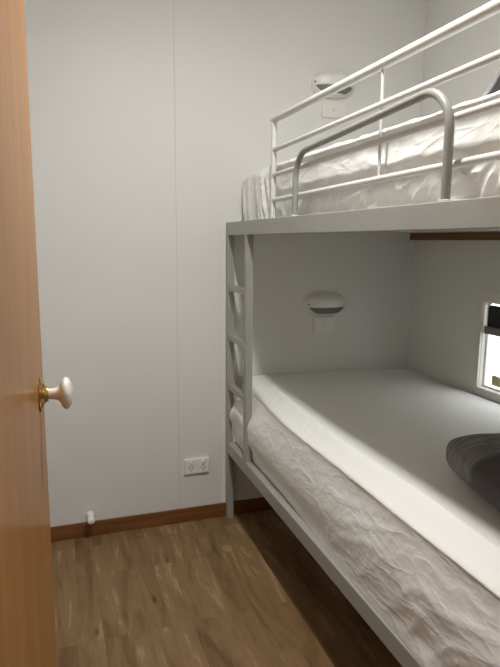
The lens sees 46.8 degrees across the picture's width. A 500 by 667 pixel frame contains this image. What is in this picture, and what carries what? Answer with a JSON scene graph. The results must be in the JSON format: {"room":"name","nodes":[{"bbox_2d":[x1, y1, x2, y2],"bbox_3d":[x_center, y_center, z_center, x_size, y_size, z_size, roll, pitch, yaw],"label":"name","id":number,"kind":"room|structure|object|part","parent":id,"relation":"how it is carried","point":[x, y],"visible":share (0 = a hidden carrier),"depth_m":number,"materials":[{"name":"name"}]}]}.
{"room":"bunk bedroom","nodes":[
{"label":"bunk bedroom","id":0,"kind":"room"},
{"bbox_2d":[24,0,426,526],"bbox_3d":[-0.358,-0.311,2.521,2.583,2.510,0.050,-3,10,-18],"label":"wall","id":1,"kind":"structure","parent":0,"point":[149,119],"depth_m":2.50,"materials":[{"name":"white paint"}]},
{"bbox_2d":[86,511,94,524],"bbox_3d":[-0.695,0.807,2.521,0.035,0.037,0.078,-3,10,-18],"label":"door stop","id":2,"kind":"object","parent":1,"relation":"attached to","point":[90,515],"visible":1,"depth_m":2.49,"materials":[{"name":"white rubber"}]},
{"bbox_2d":[50,497,272,541],"bbox_3d":[-0.353,0.850,2.680,2.454,0.068,0.009,-3,10,-18],"label":"baseboard","id":3,"kind":"structure","parent":1,"relation":"attached to","point":[126,523],"depth_m":2.65,"materials":[{"name":"brown wood"}]},
{"bbox_2d":[184,457,208,474],"bbox_3d":[-0.246,0.613,2.674,0.116,0.072,0.018,-3,10,-18],"label":"power outlet","id":4,"kind":"object","parent":1,"relation":"attached to","point":[196,465],"visible":1,"depth_m":2.67,"materials":[{"name":"white plastic"}]},
{"bbox_2d":[222,221,225,502],"bbox_3d":[-0.119,0.155,2.650,0.015,1.317,0.003,-3,10,-18],"label":"trim","id":5,"kind":"structure","parent":1,"relation":"attached to","point":[223,222],"depth_m":2.64,"materials":[{"name":"white plastic"}]},
{"bbox_2d":[313,316,334,331],"bbox_3d":[0.356,-0.044,2.771,0.112,0.071,0.020,-3,10,-18],"label":"light switch","id":6,"kind":"object","parent":1,"relation":"attached to","point":[320,324],"visible":1,"depth_m":2.77,"materials":[{"name":"beige plastic"}]},
{"bbox_2d":[303,290,345,315],"bbox_3d":[0.366,-0.141,2.733,0.226,0.123,0.068,-3,10,-18],"label":"reading lamp","id":7,"kind":"object","parent":1,"relation":"attached to","point":[322,302],"visible":1,"depth_m":2.72,"materials":[{"name":"white plastic"}]},
{"bbox_3d":[0.356,-0.149,2.761,0.226,0.118,0.006,-3,10,-18],"label":"plate","id":8,"kind":"part","parent":7,"relation":"part of","materials":[{"name":"white plastic"}]},
{"bbox_2d":[309,70,353,98],"bbox_3d":[0.379,-1.120,2.578,0.226,0.123,0.068,-3,10,-18],"label":"reading lamp","id":9,"kind":"object","parent":1,"relation":"attached to","point":[320,80],"visible":0.67,"depth_m":2.56,"materials":[{"name":"white plastic"}]},
{"bbox_2d":[322,100,344,118],"bbox_3d":[0.381,-1.017,2.621,0.112,0.071,0.020,-3,10,-18],"label":"light switch","id":10,"kind":"object","parent":1,"relation":"attached to","point":[330,109],"visible":0.92,"depth_m":2.62,"materials":[{"name":"white plastic"}]},
{"bbox_2d":[420,4,426,115],"bbox_3d":[0.824,-1.291,2.736,0.004,0.498,0.004,-3,10,-18],"label":"trim","id":11,"kind":"structure","parent":1,"relation":"attached to","point":[426,4],"depth_m":2.73,"materials":[{"name":"white plastic"}]},
{"bbox_2d":[51,509,401,666],"bbox_3d":[0.270,1.208,0.847,2.583,0.050,4.045,-3,10,-18],"label":"floor","id":12,"kind":"structure","parent":0,"point":[241,590],"depth_m":2.10,"materials":[{"name":"wood"}]},
{"bbox_2d":[0,0,72,666],"bbox_3d":[-0.266,0.183,0.608,0.134,2.018,0.726,-2,9,-14],"label":"door","id":13,"kind":"structure","parent":12,"relation":"on","point":[27,613],"depth_m":0.70,"materials":[{"name":"brown wood"}]},
{"bbox_3d":[-0.296,0.093,0.903,0.037,0.050,0.050,-2,9,-14],"label":"knob","id":14,"kind":"part","parent":13,"relation":"part of","materials":[{"name":"ceramic"}]},
{"bbox_2d":[226,0,499,666],"bbox_3d":[0.658,0.140,1.875,0.968,1.741,1.944,-3,10,-18],"label":"bunk bed","id":15,"kind":"object","parent":12,"relation":"on","point":[446,215],"visible":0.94,"depth_m":1.52,"materials":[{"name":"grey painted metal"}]},
{"bbox_3d":[-0.093,0.220,2.654,0.030,1.325,0.030,-3,10,-18],"label":"post","id":16,"kind":"part","parent":15,"relation":"part of","materials":[{"name":"white metal"}]},
{"bbox_3d":[0.086,-0.597,2.091,0.021,0.358,0.020,-3,10,-18],"label":"guard post","id":17,"kind":"part","parent":15,"relation":"part of","materials":[{"name":"white metal"}]},
{"bbox_3d":[0.215,0.675,1.810,0.036,0.054,1.944,-3,10,-18],"label":"rail","id":18,"kind":"part","parent":15,"relation":"part of","materials":[{"name":"white metal"}]},
{"bbox_3d":[0.227,-0.316,1.653,0.048,0.055,1.944,-3,10,-18],"label":"rail","id":19,"kind":"part","parent":15,"relation":"part of","materials":[{"name":"white metal"}]},
{"bbox_2d":[229,369,499,666],"bbox_3d":[0.656,0.474,1.922,0.962,0.311,1.924,-3,10,-18],"label":"mattress","id":20,"kind":"object","parent":15,"relation":"on","point":[359,455],"visible":0.94,"depth_m":1.63,"materials":[{"name":"white fabric"}]},
{"bbox_2d":[446,433,499,511],"bbox_3d":[0.756,0.348,1.403,0.444,0.144,0.446,0,9,-6],"label":"cushion","id":21,"kind":"object","parent":20,"relation":"on","point":[475,458],"visible":1,"depth_m":1.42,"materials":[{"name":"grey fabric"}]},
{"bbox_2d":[242,91,499,220],"bbox_3d":[0.672,-0.476,1.800,0.900,0.217,1.884,-3,10,-18],"label":"mattress","id":22,"kind":"object","parent":15,"relation":"on","point":[479,134],"visible":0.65,"depth_m":1.42,"materials":[{"name":"white fabric"}]},
{"bbox_2d":[479,65,499,97],"bbox_3d":[0.841,-0.748,1.632,0.279,0.361,0.426,-2,10,-17],"label":"cushion","id":23,"kind":"object","parent":22,"relation":"on","point":[493,85],"visible":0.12,"depth_m":1.74,"materials":[{"name":"grey fabric"}]},
{"bbox_3d":[0.312,-0.650,1.406,0.024,0.039,1.430,-3,10,-18],"label":"guard rail","id":24,"kind":"part","parent":15,"relation":"part of","materials":[{"name":"white metal"}]},
{"bbox_3d":[0.312,-0.383,1.442,0.016,0.026,1.415,-3,10,-18],"label":"guard rail","id":25,"kind":"part","parent":15,"relation":"part of","materials":[{"name":"white metal"}]},
{"bbox_3d":[0.313,-0.472,1.427,0.016,0.030,1.415,-3,10,-18],"label":"guard rail","id":26,"kind":"part","parent":15,"relation":"part of","materials":[{"name":"white metal"}]},
{"bbox_3d":[0.313,-0.557,1.414,0.016,0.025,1.415,-3,10,-18],"label":"guard rail","id":27,"kind":"part","parent":15,"relation":"part of","materials":[{"name":"white metal"}]},
{"bbox_2d":[408,0,499,403],"bbox_3d":[1.469,-0.056,1.024,0.030,2.410,3.995,-3,10,-18],"label":"wall","id":28,"kind":"structure","parent":0,"point":[448,275],"depth_m":2.59,"materials":[{"name":"white paint"}]},
{"bbox_2d":[410,232,499,239],"bbox_3d":[1.168,-0.306,1.800,0.028,0.031,2.275,-3,10,-18],"label":"trim","id":29,"kind":"structure","parent":28,"relation":"attached to","point":[487,235],"depth_m":2.53,"materials":[{"name":"brown wood"}]},
{"bbox_2d":[471,289,499,402],"bbox_3d":[1.090,0.085,2.168,0.041,0.450,0.670,-3,10,-18],"label":"window","id":30,"kind":"structure","parent":28,"relation":"in","point":[486,363],"depth_m":2.44,"materials":[{"name":"white plastic"}]},
{"bbox_3d":[1.103,0.092,2.173,0.009,0.367,0.606,-3,10,-18],"label":"frame","id":31,"kind":"part","parent":30,"relation":"part of","materials":[{"name":"white plastic"}]},
{"bbox_2d":[484,305,499,336],"bbox_3d":[1.090,-0.015,2.153,0.017,0.122,0.594,-3,10,-18],"label":"window blind","id":32,"kind":"object","parent":30,"relation":"attached to","point":[493,326],"visible":1,"depth_m":2.39,"materials":[{"name":"black fabric"}]},
{"bbox_3d":[1.090,0.029,2.160,0.015,0.033,0.594,-3,10,-18],"label":"rail","id":33,"kind":"part","parent":32,"relation":"part of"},
{"bbox_3d":[1.103,0.091,2.173,0.003,0.354,0.594,-3,10,-18],"label":"pane","id":34,"kind":"part","parent":30,"relation":"part of","materials":[{"name":"clear glass"}]}
]}

